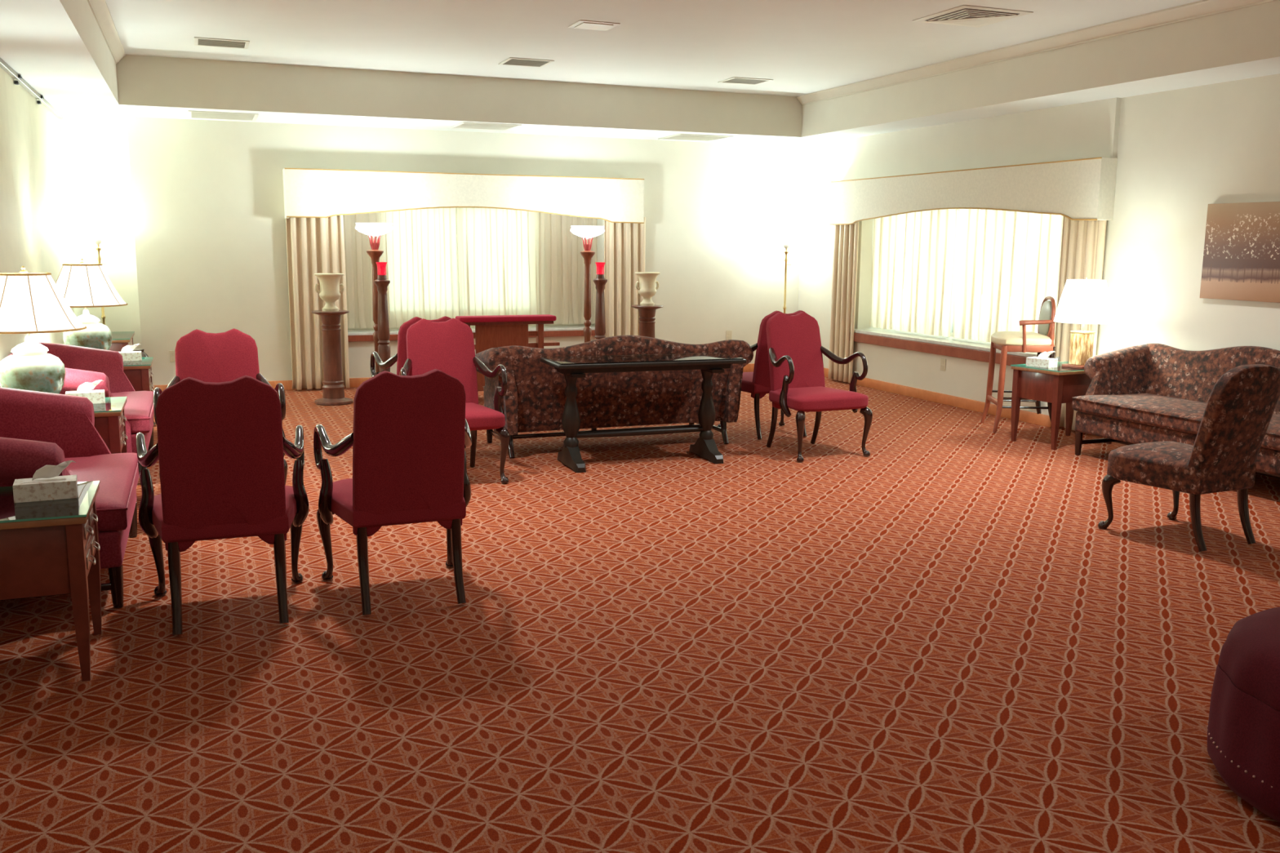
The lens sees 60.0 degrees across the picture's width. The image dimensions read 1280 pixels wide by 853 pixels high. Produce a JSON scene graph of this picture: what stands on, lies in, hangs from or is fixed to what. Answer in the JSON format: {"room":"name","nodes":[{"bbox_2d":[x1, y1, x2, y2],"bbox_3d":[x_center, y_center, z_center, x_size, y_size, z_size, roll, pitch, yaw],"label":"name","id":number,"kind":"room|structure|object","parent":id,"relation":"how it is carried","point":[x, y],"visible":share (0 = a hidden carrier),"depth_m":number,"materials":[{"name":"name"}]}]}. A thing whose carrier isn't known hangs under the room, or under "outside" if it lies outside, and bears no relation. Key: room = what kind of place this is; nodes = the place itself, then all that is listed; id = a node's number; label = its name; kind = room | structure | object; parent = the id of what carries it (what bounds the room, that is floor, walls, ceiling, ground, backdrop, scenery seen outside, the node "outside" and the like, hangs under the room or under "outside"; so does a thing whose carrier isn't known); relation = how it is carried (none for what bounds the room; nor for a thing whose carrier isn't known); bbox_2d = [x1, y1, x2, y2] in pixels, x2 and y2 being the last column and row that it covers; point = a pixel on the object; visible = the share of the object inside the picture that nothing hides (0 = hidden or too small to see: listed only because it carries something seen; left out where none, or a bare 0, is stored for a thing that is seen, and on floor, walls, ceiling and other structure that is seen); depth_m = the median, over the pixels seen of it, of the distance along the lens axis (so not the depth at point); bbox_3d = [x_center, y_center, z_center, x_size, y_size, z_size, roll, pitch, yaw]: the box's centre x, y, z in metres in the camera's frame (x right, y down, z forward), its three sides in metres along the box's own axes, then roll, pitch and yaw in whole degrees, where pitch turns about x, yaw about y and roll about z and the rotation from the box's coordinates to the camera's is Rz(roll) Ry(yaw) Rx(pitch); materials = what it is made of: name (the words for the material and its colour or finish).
{"room":"funeral home parlor","nodes":[
{"label":"funeral home parlor","id":0,"kind":"room"},
{"bbox_2d":[0,66,74,361],"bbox_3d":[-2.946,-0.482,4.022,0.120,2.770,15.689,-3,10,-21],"label":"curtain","id":1,"kind":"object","parent":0,"point":[34,235],"depth_m":8.71,"materials":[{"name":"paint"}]},
{"bbox_2d":[0,57,62,118],"bbox_3d":[-2.852,-1.829,3.793,0.070,0.074,15.620,-3,10,-21],"label":"curtain rod","id":2,"kind":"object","parent":1,"relation":"attached to","point":[18,78],"depth_m":8.72,"materials":[{"name":"metal"}]},
{"bbox_2d":[59,115,803,385],"bbox_3d":[-1.764,-1.967,13.012,9.400,2.800,0.850,-3,10,-21],"label":"wall","id":3,"kind":"structure","parent":0,"point":[194,208],"depth_m":11.78,"materials":[{"name":"paint"}]},
{"bbox_2d":[169,350,175,362],"bbox_3d":[-4.840,-0.730,11.518,0.080,0.120,0.011,-3,10,-21],"label":"wall outlet","id":4,"kind":"object","parent":3,"relation":"attached to","point":[172,356],"visible":0.56,"depth_m":11.51,"materials":[{"name":"beige plastic"}]},
{"bbox_2d":[152,363,754,391],"bbox_3d":[-1.563,-0.573,12.854,7.650,0.105,0.020,-3,10,-21],"label":"baseboard","id":5,"kind":"structure","parent":3,"relation":"attached to","point":[353,382],"depth_m":12.20,"materials":[{"name":"brown wood"}]},
{"bbox_2d":[282,168,644,223],"bbox_3d":[-1.851,-2.531,12.272,3.980,0.510,0.269,-3,10,-21],"label":"window valance","id":6,"kind":"object","parent":3,"relation":"attached to","point":[308,193],"visible":0.98,"depth_m":12.06,"materials":[{"name":"fabric"}]},
{"bbox_2d":[285,214,350,390],"bbox_3d":[-3.442,-1.340,11.842,0.601,1.880,0.109,-3,10,-21],"label":"drape","id":7,"kind":"object","parent":6,"relation":"hanging from","point":[313,245],"visible":0.66,"depth_m":11.81,"materials":[{"name":"fabric"}]},
{"bbox_2d":[604,217,645,337],"bbox_3d":[-0.182,-1.528,13.129,0.514,1.880,0.112,-3,10,-21],"label":"drape","id":8,"kind":"object","parent":6,"relation":"hanging from","point":[624,243],"visible":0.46,"depth_m":13.07,"materials":[{"name":"fabric"}]},
{"bbox_2d":[347,207,595,342],"bbox_3d":[-1.914,-1.785,12.735,3.040,1.510,0.485,-3,10,-21],"label":"window","id":9,"kind":"structure","parent":3,"relation":"in","point":[548,331],"depth_m":12.92,"materials":[{"name":"clear glass"}]},
{"bbox_2d":[342,207,459,328],"bbox_3d":[-2.691,-1.783,12.426,1.320,1.345,0.062,-3,10,-21],"label":"sheer curtain","id":10,"kind":"object","parent":9,"relation":"hanging from","point":[420,253],"visible":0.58,"depth_m":12.46,"materials":[{"name":"fabric"}]},
{"bbox_2d":[456,207,597,324],"bbox_3d":[-1.294,-1.865,12.983,1.704,1.345,0.058,-3,10,-21],"label":"sheer curtain","id":11,"kind":"object","parent":9,"relation":"hanging from","point":[511,262],"visible":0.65,"depth_m":12.94,"materials":[{"name":"fabric"}]},
{"bbox_2d":[725,330,732,340],"bbox_3d":[1.112,-1.138,13.836,0.080,0.120,0.011,-3,10,-21],"label":"wall outlet","id":12,"kind":"object","parent":3,"relation":"attached to","point":[729,333],"visible":0.91,"depth_m":13.83,"materials":[{"name":"beige plastic"}]},
{"bbox_2d":[0,376,1279,852],"bbox_3d":[1.059,0.689,6.048,9.500,0.120,16.500,-3,10,-21],"label":"floor","id":13,"kind":"structure","parent":0,"point":[934,640],"depth_m":4.27,"materials":[{"name":"carpet"}]},
{"bbox_2d":[0,480,102,681],"bbox_3d":[-2.404,0.596,4.153,0.686,0.630,0.606,-3,10,-21],"label":"end table","id":14,"kind":"object","parent":13,"relation":"on","point":[47,548],"visible":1,"depth_m":3.97,"materials":[{"name":"brown wood"}]},
{"bbox_2d":[12,460,78,503],"bbox_3d":[-2.247,0.204,4.194,0.212,0.133,0.120,-4,10,-25],"label":"tissue box","id":15,"kind":"object","parent":14,"relation":"on","point":[46,484],"visible":1,"depth_m":4.17,"materials":[{"name":"beige cardboard"}]},
{"bbox_2d":[0,386,138,608],"bbox_3d":[-2.852,0.295,5.253,0.848,0.868,1.634,-3,10,-21],"label":"loveseat","id":16,"kind":"object","parent":13,"relation":"on","point":[38,429],"visible":0.54,"depth_m":5.49,"materials":[{"name":"red fabric"}]},
{"bbox_2d":[64,453,138,532],"bbox_3d":[-2.782,0.302,5.282,0.680,0.145,1.320,-3,10,-21],"label":"seat cushion","id":17,"kind":"object","parent":16,"relation":"on","point":[117,474],"depth_m":5.25,"materials":[{"name":"red fabric"}]},
{"bbox_2d":[0,342,154,484],"bbox_3d":[-3.823,-0.113,7.674,0.848,0.868,1.634,-3,10,-21],"label":"loveseat","id":18,"kind":"object","parent":13,"relation":"on","point":[82,365],"visible":0.23,"depth_m":8.11,"materials":[{"name":"red fabric"}]},
{"bbox_2d":[111,391,154,434],"bbox_3d":[-3.752,-0.107,7.703,0.680,0.145,1.320,-3,10,-21],"label":"seat cushion","id":19,"kind":"object","parent":18,"relation":"on","point":[139,406],"depth_m":7.43,"materials":[{"name":"red fabric"}]},
{"bbox_2d":[79,227,114,324],"bbox_3d":[-5.422,-1.138,11.200,0.320,1.700,0.320,-3,10,-21],"label":"floor lamp","id":20,"kind":"object","parent":13,"relation":"on","point":[97,235],"visible":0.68,"depth_m":11.02,"materials":[{"name":"gold metal"}]},
{"bbox_2d":[93,396,127,453],"bbox_3d":[-3.407,0.189,6.561,0.686,0.630,0.606,-3,10,-21],"label":"end table","id":21,"kind":"object","parent":13,"relation":"on","point":[110,419],"visible":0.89,"depth_m":6.39,"materials":[{"name":"brown wood"}]},
{"bbox_2d":[0,266,87,394],"bbox_3d":[-3.554,-0.524,6.447,0.614,0.812,0.614,-3,10,-21],"label":"lamp","id":22,"kind":"object","parent":21,"relation":"on","point":[31,303],"visible":0.91,"depth_m":6.32,"materials":[{"name":"fabric"}]},
{"bbox_2d":[0,353,66,394],"bbox_3d":[-3.555,-0.273,6.489,0.356,0.302,0.356,-3,10,-21],"label":"jar","id":23,"kind":"object","parent":22,"relation":"on","point":[40,372],"depth_m":6.36,"materials":[{"name":"ceramic"}]},
{"bbox_2d":[65,379,105,404],"bbox_3d":[-3.312,-0.207,6.620,0.212,0.133,0.120,-4,10,-25],"label":"tissue box","id":24,"kind":"object","parent":21,"relation":"on","point":[84,390],"visible":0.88,"depth_m":6.61,"materials":[{"name":"white cardboard"}]},
{"bbox_2d":[109,331,134,351],"bbox_3d":[-5.175,-0.540,10.724,0.526,0.680,0.906,-3,10,-21],"label":"table","id":25,"kind":"object","parent":13,"relation":"on","point":[120,340],"visible":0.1,"depth_m":10.37,"materials":[{"name":"brown wood"}]},
{"bbox_2d":[123,356,154,391],"bbox_3d":[-4.265,-0.203,8.888,0.686,0.630,0.606,-3,10,-21],"label":"end table","id":26,"kind":"object","parent":13,"relation":"on","point":[139,373],"visible":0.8,"depth_m":8.70,"materials":[{"name":"brown wood"}]},
{"bbox_2d":[55,258,128,350],"bbox_3d":[-4.411,-0.925,8.828,0.614,0.812,0.614,-3,10,-21],"label":"lamp","id":27,"kind":"object","parent":26,"relation":"on","point":[82,285],"visible":0.82,"depth_m":8.69,"materials":[{"name":"white fabric"}]},
{"bbox_2d":[62,309,112,350],"bbox_3d":[-4.413,-0.727,8.861,0.356,0.410,0.356,-3,10,-21],"label":"jar","id":28,"kind":"object","parent":27,"relation":"on","point":[96,335],"depth_m":8.75,"materials":[{"name":"ceramic"}]},
{"bbox_2d":[119,343,142,361],"bbox_3d":[-4.138,-0.599,8.949,0.212,0.133,0.120,-4,10,-23],"label":"tissue box","id":29,"kind":"object","parent":26,"relation":"on","point":[131,355],"visible":0.83,"depth_m":8.93,"materials":[{"name":"white cardboard"}]},
{"bbox_2d":[153,328,287,485],"bbox_3d":[-2.446,-0.013,6.482,0.702,1.064,0.716,-3,10,-21],"label":"armchair","id":30,"kind":"object","parent":13,"relation":"on","point":[232,354],"visible":0.23,"depth_m":6.63,"materials":[{"name":"red fabric"}]},
{"bbox_2d":[135,375,309,635],"bbox_3d":[-1.782,0.278,4.758,0.702,1.064,0.716,-3,10,-20],"label":"armchair","id":31,"kind":"object","parent":13,"relation":"on","point":[220,449],"visible":1,"depth_m":4.50,"materials":[{"name":"red fabric"}]},
{"bbox_2d":[311,310,352,405],"bbox_3d":[-3.048,-0.686,10.985,0.370,0.915,0.370,-3,10,-21],"label":"pedestal","id":32,"kind":"object","parent":13,"relation":"on","point":[333,394],"visible":0.98,"depth_m":10.91,"materials":[{"name":"brown wood"}]},
{"bbox_2d":[314,273,344,311],"bbox_3d":[-3.043,-1.317,10.881,0.284,0.365,0.284,-3,10,-21],"label":"urn","id":33,"kind":"object","parent":32,"relation":"on","point":[329,292],"visible":1,"depth_m":10.81,"materials":[{"name":"ceramic"}]},
{"bbox_2d":[355,222,392,372],"bbox_3d":[-2.686,-1.175,11.321,0.374,1.775,0.374,-3,10,-21],"label":"torchiere","id":34,"kind":"object","parent":13,"relation":"on","point":[374,229],"visible":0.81,"depth_m":11.19,"materials":[{"name":"brown wood"}]},
{"bbox_2d":[355,222,392,235],"bbox_3d":[-2.679,-1.988,11.186,0.374,0.125,0.374,-3,10,-21],"label":"glass bowl","id":35,"kind":"object","parent":34,"relation":"on","point":[369,228],"depth_m":11.05,"materials":[{"name":"white glass"}]},
{"bbox_2d":[373,262,390,372],"bbox_3d":[-2.555,-0.935,11.054,0.270,1.392,0.270,-3,10,-21],"label":"candle stand","id":36,"kind":"object","parent":13,"relation":"on","point":[382,283],"visible":0.69,"depth_m":10.98,"materials":[{"name":"brown wood"}]},
{"bbox_2d":[375,262,386,275],"bbox_3d":[-2.550,-1.558,10.951,0.112,0.130,0.112,-3,10,-21],"label":"glass cup","id":37,"kind":"object","parent":36,"relation":"on","point":[381,266],"depth_m":10.91,"materials":[{"name":"red glass"}]},
{"bbox_2d":[377,275,386,279],"bbox_3d":[-2.550,-1.474,10.964,0.090,0.045,0.090,-3,10,-21],"label":"candle cup","id":38,"kind":"object","parent":36,"relation":"on","point":[380,277],"depth_m":10.93,"materials":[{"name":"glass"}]},
{"bbox_2d":[313,368,471,615],"bbox_3d":[-1.085,0.240,5.020,0.702,1.064,0.716,-3,10,-22],"label":"armchair","id":39,"kind":"object","parent":13,"relation":"on","point":[409,438],"visible":1,"depth_m":4.76,"materials":[{"name":"red fabric"}]},
{"bbox_2d":[369,315,451,377],"bbox_3d":[-1.631,-0.315,8.339,0.702,1.064,0.716,-4,10,-23],"label":"armchair","id":40,"kind":"object","parent":13,"relation":"on","point":[401,357],"visible":0.17,"depth_m":7.97,"materials":[{"name":"red fabric"}]},
{"bbox_2d":[399,318,509,483],"bbox_3d":[-1.297,-0.181,7.547,0.702,1.064,0.716,-3,10,-20],"label":"armchair","id":41,"kind":"object","parent":13,"relation":"on","point":[447,347],"visible":0.59,"depth_m":7.68,"materials":[{"name":"red fabric"}]},
{"bbox_2d":[455,314,559,391],"bbox_3d":[-1.369,-0.705,11.323,1.050,0.868,0.510,-3,10,-21],"label":"kneeler","id":42,"kind":"object","parent":13,"relation":"on","point":[491,331],"visible":0.46,"depth_m":11.10,"materials":[{"name":"wood"}]},
{"bbox_2d":[570,225,604,342],"bbox_3d":[-0.575,-1.295,12.147,0.374,1.775,0.374,-3,10,-21],"label":"torchiere","id":43,"kind":"object","parent":13,"relation":"on","point":[586,232],"visible":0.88,"depth_m":12.04,"materials":[{"name":"brown wood"}]},
{"bbox_2d":[570,225,604,237],"bbox_3d":[-0.569,-2.109,12.012,0.374,0.125,0.374,-3,10,-21],"label":"glass bowl","id":44,"kind":"object","parent":43,"relation":"on","point":[582,231],"depth_m":11.87,"materials":[{"name":"white glass"}]},
{"bbox_2d":[592,262,607,339],"bbox_3d":[-0.427,-1.056,11.886,0.270,1.392,0.270,-3,10,-21],"label":"candle stand","id":45,"kind":"object","parent":13,"relation":"on","point":[600,282],"visible":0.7,"depth_m":11.80,"materials":[{"name":"brown wood"}]},
{"bbox_2d":[595,274,604,278],"bbox_3d":[-0.423,-1.595,11.797,0.090,0.045,0.090,-3,10,-21],"label":"candle cup","id":46,"kind":"object","parent":45,"relation":"on","point":[597,276],"depth_m":11.76,"materials":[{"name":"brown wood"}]},
{"bbox_2d":[595,262,605,274],"bbox_3d":[-0.422,-1.679,11.783,0.112,0.130,0.112,-3,10,-21],"label":"glass cup","id":47,"kind":"object","parent":45,"relation":"on","point":[600,265],"depth_m":11.75,"materials":[{"name":"red glass"}]},
{"bbox_2d":[475,335,753,457],"bbox_3d":[-0.249,-0.304,8.861,2.154,0.911,0.848,-3,10,-21],"label":"sofa","id":48,"kind":"object","parent":13,"relation":"on","point":[535,398],"visible":0.84,"depth_m":8.50,"materials":[{"name":"brown fabric"}]},
{"bbox_2d":[540,351,746,472],"bbox_3d":[0.022,-0.123,8.168,1.420,0.773,0.520,-3,10,-19],"label":"table","id":49,"kind":"object","parent":13,"relation":"on","point":[573,367],"visible":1,"depth_m":8.03,"materials":[{"name":"brown wood"}]},
{"bbox_2d":[631,304,663,337],"bbox_3d":[0.077,-0.890,12.367,0.370,0.915,0.370,-3,10,-21],"label":"pedestal","id":50,"kind":"object","parent":13,"relation":"on","point":[646,313],"visible":0.41,"depth_m":12.25,"materials":[{"name":"brown wood"}]},
{"bbox_2d":[635,271,660,306],"bbox_3d":[0.082,-1.522,12.263,0.284,0.365,0.284,-3,10,-21],"label":"urn","id":51,"kind":"object","parent":50,"relation":"on","point":[646,289],"visible":1,"depth_m":12.19,"materials":[{"name":"ceramic"}]},
{"bbox_2d":[717,310,810,439],"bbox_3d":[1.096,-0.466,9.385,0.702,1.064,0.716,-3,10,-19],"label":"armchair","id":52,"kind":"object","parent":13,"relation":"on","point":[757,382],"visible":0.17,"depth_m":9.12,"materials":[{"name":"red fabric"}]},
{"bbox_2d":[773,235,799,313],"bbox_3d":[1.786,-1.493,13.682,0.320,1.700,0.320,-3,10,-21],"label":"floor lamp","id":53,"kind":"object","parent":13,"relation":"on","point":[786,241],"visible":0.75,"depth_m":13.53,"materials":[{"name":"gold metal"}]},
{"bbox_2d":[765,311,872,462],"bbox_3d":[1.329,-0.331,8.575,0.702,1.064,0.716,-4,10,-24],"label":"armchair","id":54,"kind":"object","parent":13,"relation":"on","point":[795,349],"visible":1,"depth_m":8.65,"materials":[{"name":"red fabric"}]},
{"bbox_2d":[980,296,1056,432],"bbox_3d":[3.361,-0.559,9.747,0.552,1.172,0.554,1,9,6],"label":"bar stool","id":55,"kind":"object","parent":13,"relation":"on","point":[1024,341],"visible":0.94,"depth_m":9.55,"materials":[{"name":"red wood"}]},
{"bbox_2d":[1010,361,1111,449],"bbox_3d":[3.479,-0.182,9.108,0.726,0.635,0.506,-4,11,-27],"label":"end table","id":56,"kind":"object","parent":13,"relation":"on","point":[1057,386],"visible":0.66,"depth_m":8.87,"materials":[{"name":"brown wood"}]},
{"bbox_2d":[1026,351,1057,368],"bbox_3d":[3.258,-0.552,8.988,0.120,0.133,0.212,-6,12,-36],"label":"tissue box","id":57,"kind":"object","parent":56,"relation":"on","point":[1042,362],"visible":1,"depth_m":8.95,"materials":[{"name":"white cardboard"}]},
{"bbox_2d":[1053,277,1113,368],"bbox_3d":[3.562,-0.835,8.911,0.450,0.720,0.450,-5,11,-29],"label":"lamp","id":58,"kind":"object","parent":56,"relation":"on","point":[1082,301],"visible":0.96,"depth_m":8.76,"materials":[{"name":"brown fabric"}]},
{"bbox_2d":[1071,343,1279,479],"bbox_3d":[4.059,-0.102,7.848,0.848,0.911,2.154,-3,10,-21],"label":"sofa","id":59,"kind":"object","parent":13,"relation":"on","point":[1146,393],"visible":0.66,"depth_m":8.27,"materials":[{"name":"brown fabric"}]},
{"bbox_2d":[1071,393,1279,450],"bbox_3d":[3.988,-0.067,7.826,0.680,0.145,1.840,-3,10,-21],"label":"seat cushion","id":60,"kind":"object","parent":59,"relation":"on","point":[1175,414],"depth_m":7.98,"materials":[{"name":"brown fabric"}]},
{"bbox_2d":[1097,364,1279,551],"bbox_3d":[3.052,0.127,6.114,0.624,1.001,0.721,-4,10,-24],"label":"chair","id":61,"kind":"object","parent":13,"relation":"on","point":[1240,407],"visible":1,"depth_m":5.89,"materials":[{"name":"brown fabric"}]},
{"bbox_2d":[1207,607,1279,822],"bbox_3d":[2.195,0.849,3.226,0.954,0.465,0.953,-3,10,-21],"label":"ottoman","id":62,"kind":"object","parent":13,"relation":"on","point":[1243,727],"visible":1,"depth_m":3.19,"materials":[{"name":"fabric"}]},
{"bbox_2d":[1217,607,1279,711],"bbox_3d":[2.196,0.693,3.200,0.930,0.144,0.930,-3,10,-21],"label":"cushion","id":63,"kind":"object","parent":62,"relation":"on","point":[1249,661],"depth_m":3.22,"materials":[{"name":"fabric"}]},
{"bbox_2d":[0,0,1279,146],"bbox_3d":[1.084,-2.409,5.535,9.500,0.560,16.500,-3,10,-21],"label":"ceiling","id":64,"kind":"structure","parent":0,"point":[421,64],"depth_m":9.39,"materials":[{"name":"paint"}]},
{"bbox_2d":[87,0,125,64],"bbox_3d":[-2.307,-2.311,4.080,0.085,0.090,12.895,-3,10,-21],"label":"trim","id":65,"kind":"structure","parent":64,"relation":"attached to","point":[100,9],"depth_m":8.48,"materials":[{"name":"paint"}]},
{"bbox_2d":[194,36,249,48],"bbox_3d":[-3.532,-3.237,9.363,0.430,0.008,0.390,-3,10,-21],"label":"ceiling vent","id":66,"kind":"object","parent":64,"relation":"in","point":[206,42],"visible":1,"depth_m":9.34,"materials":[{"name":"metal"}]},
{"bbox_2d":[187,110,257,120],"bbox_3d":[-4.092,-3.046,10.877,0.630,0.008,0.640,-3,10,-21],"label":"ceiling vent","id":67,"kind":"object","parent":64,"relation":"in","point":[192,114],"visible":1,"depth_m":10.83,"materials":[{"name":"metal"}]},
{"bbox_2d":[449,121,521,130],"bbox_3d":[-1.624,-3.156,11.657,0.620,0.008,0.610,-3,10,-21],"label":"ceiling vent","id":68,"kind":"object","parent":64,"relation":"in","point":[465,125],"visible":1,"depth_m":11.62,"materials":[{"name":"metal"}]},
{"bbox_2d":[498,57,554,67],"bbox_3d":[-1.052,-3.365,10.248,0.420,0.008,0.410,-3,10,-21],"label":"ceiling vent","id":69,"kind":"object","parent":64,"relation":"in","point":[515,61],"visible":1,"depth_m":10.23,"materials":[{"name":"metal"}]},
{"bbox_2d":[568,19,620,31],"bbox_3d":[-0.353,-3.064,8.480,0.320,0.012,0.300,-3,10,-21],"label":"ceiling hatch","id":70,"kind":"object","parent":64,"relation":"attached to","point":[587,24],"visible":1,"depth_m":8.44,"materials":[{"name":"paint"}]},
{"bbox_2d":[658,133,733,141],"bbox_3d":[0.635,-3.317,12.732,0.660,0.008,0.650,-3,10,-21],"label":"ceiling vent","id":71,"kind":"object","parent":64,"relation":"in","point":[678,136],"visible":1,"depth_m":12.70,"materials":[{"name":"metal"}]},
{"bbox_2d":[717,76,773,84],"bbox_3d":[1.073,-3.523,11.308,0.440,0.008,0.380,-3,10,-21],"label":"ceiling vent","id":72,"kind":"object","parent":64,"relation":"in","point":[737,80],"visible":1,"depth_m":11.29,"materials":[{"name":"metal"}]},
{"bbox_2d":[912,4,1032,27],"bbox_3d":[2.404,-2.966,8.043,0.600,0.020,0.600,-3,10,-21],"label":"ceiling vent","id":73,"kind":"object","parent":64,"relation":"in","point":[970,15],"visible":1,"depth_m":7.99,"materials":[{"name":"white metal"}]},
{"bbox_2d":[795,0,1277,105],"bbox_3d":[4.170,-2.680,6.615,0.085,0.090,12.895,-3,10,-21],"label":"trim","id":74,"kind":"structure","parent":64,"relation":"attached to","point":[1202,8],"depth_m":8.85,"materials":[{"name":"paint"}]},
{"bbox_2d":[797,73,1279,415],"bbox_3d":[5.030,-0.956,7.232,0.680,2.800,15.860,-3,10,-21],"label":"wall","id":75,"kind":"structure","parent":0,"point":[1179,153],"depth_m":9.04,"materials":[{"name":"paint"}]},
{"bbox_2d":[940,358,946,370],"bbox_3d":[3.086,-0.631,11.295,0.011,0.120,0.080,-3,10,-21],"label":"wall outlet","id":76,"kind":"object","parent":75,"relation":"attached to","point":[943,362],"visible":1,"depth_m":11.29,"materials":[{"name":"beige plastic"}]},
{"bbox_2d":[849,208,1060,365],"bbox_3d":[3.312,-1.504,11.315,0.605,1.520,3.360,-3,10,-21],"label":"window","id":77,"kind":"structure","parent":75,"relation":"in","point":[951,346],"depth_m":11.49,"materials":[{"name":"clear glass"}]},
{"bbox_2d":[870,208,957,337],"bbox_3d":[2.959,-1.701,12.138,0.061,1.325,1.524,-3,10,-21],"label":"sheer curtain","id":78,"kind":"object","parent":77,"relation":"hanging from","point":[913,253],"visible":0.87,"depth_m":12.06,"materials":[{"name":"fabric"}]},
{"bbox_2d":[952,208,1063,345],"bbox_3d":[3.581,-1.445,10.617,0.062,1.325,1.820,-3,10,-21],"label":"sheer curtain","id":79,"kind":"object","parent":77,"relation":"hanging from","point":[1007,263],"visible":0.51,"depth_m":10.75,"materials":[{"name":"fabric"}]},
{"bbox_2d":[823,367,1099,436],"bbox_3d":[4.808,0.422,7.147,0.100,0.105,15.440,-3,10,-21],"label":"baseboard","id":80,"kind":"structure","parent":75,"relation":"attached to","point":[1042,420],"depth_m":11.20,"materials":[{"name":"brown wood"}]},
{"bbox_2d":[829,156,1117,226],"bbox_3d":[3.077,-2.283,11.067,0.179,0.510,4.200,-3,10,-21],"label":"window valance","id":81,"kind":"object","parent":75,"relation":"attached to","point":[1083,188],"visible":1,"depth_m":10.32,"materials":[{"name":"fabric"}]},
{"bbox_2d":[827,222,858,382],"bbox_3d":[2.365,-1.461,12.906,0.094,1.860,0.534,-3,10,-21],"label":"drape","id":82,"kind":"object","parent":81,"relation":"hanging from","point":[846,238],"visible":0.98,"depth_m":12.85,"materials":[{"name":"fabric"}]},
{"bbox_2d":[1054,216,1106,430],"bbox_3d":[3.777,-0.901,9.596,0.080,1.860,0.514,-3,10,-21],"label":"drape","id":83,"kind":"object","parent":81,"relation":"hanging from","point":[1083,242],"visible":0.39,"depth_m":9.53,"materials":[{"name":"fabric"}]},
{"bbox_2d":[1199,201,1279,302],"bbox_3d":[4.466,-1.236,7.853,0.045,0.700,1.100,-3,10,-21],"label":"painting","id":84,"kind":"object","parent":75,"relation":"attached to","point":[1241,261],"visible":1,"depth_m":8.04,"materials":[{"name":"paint"}]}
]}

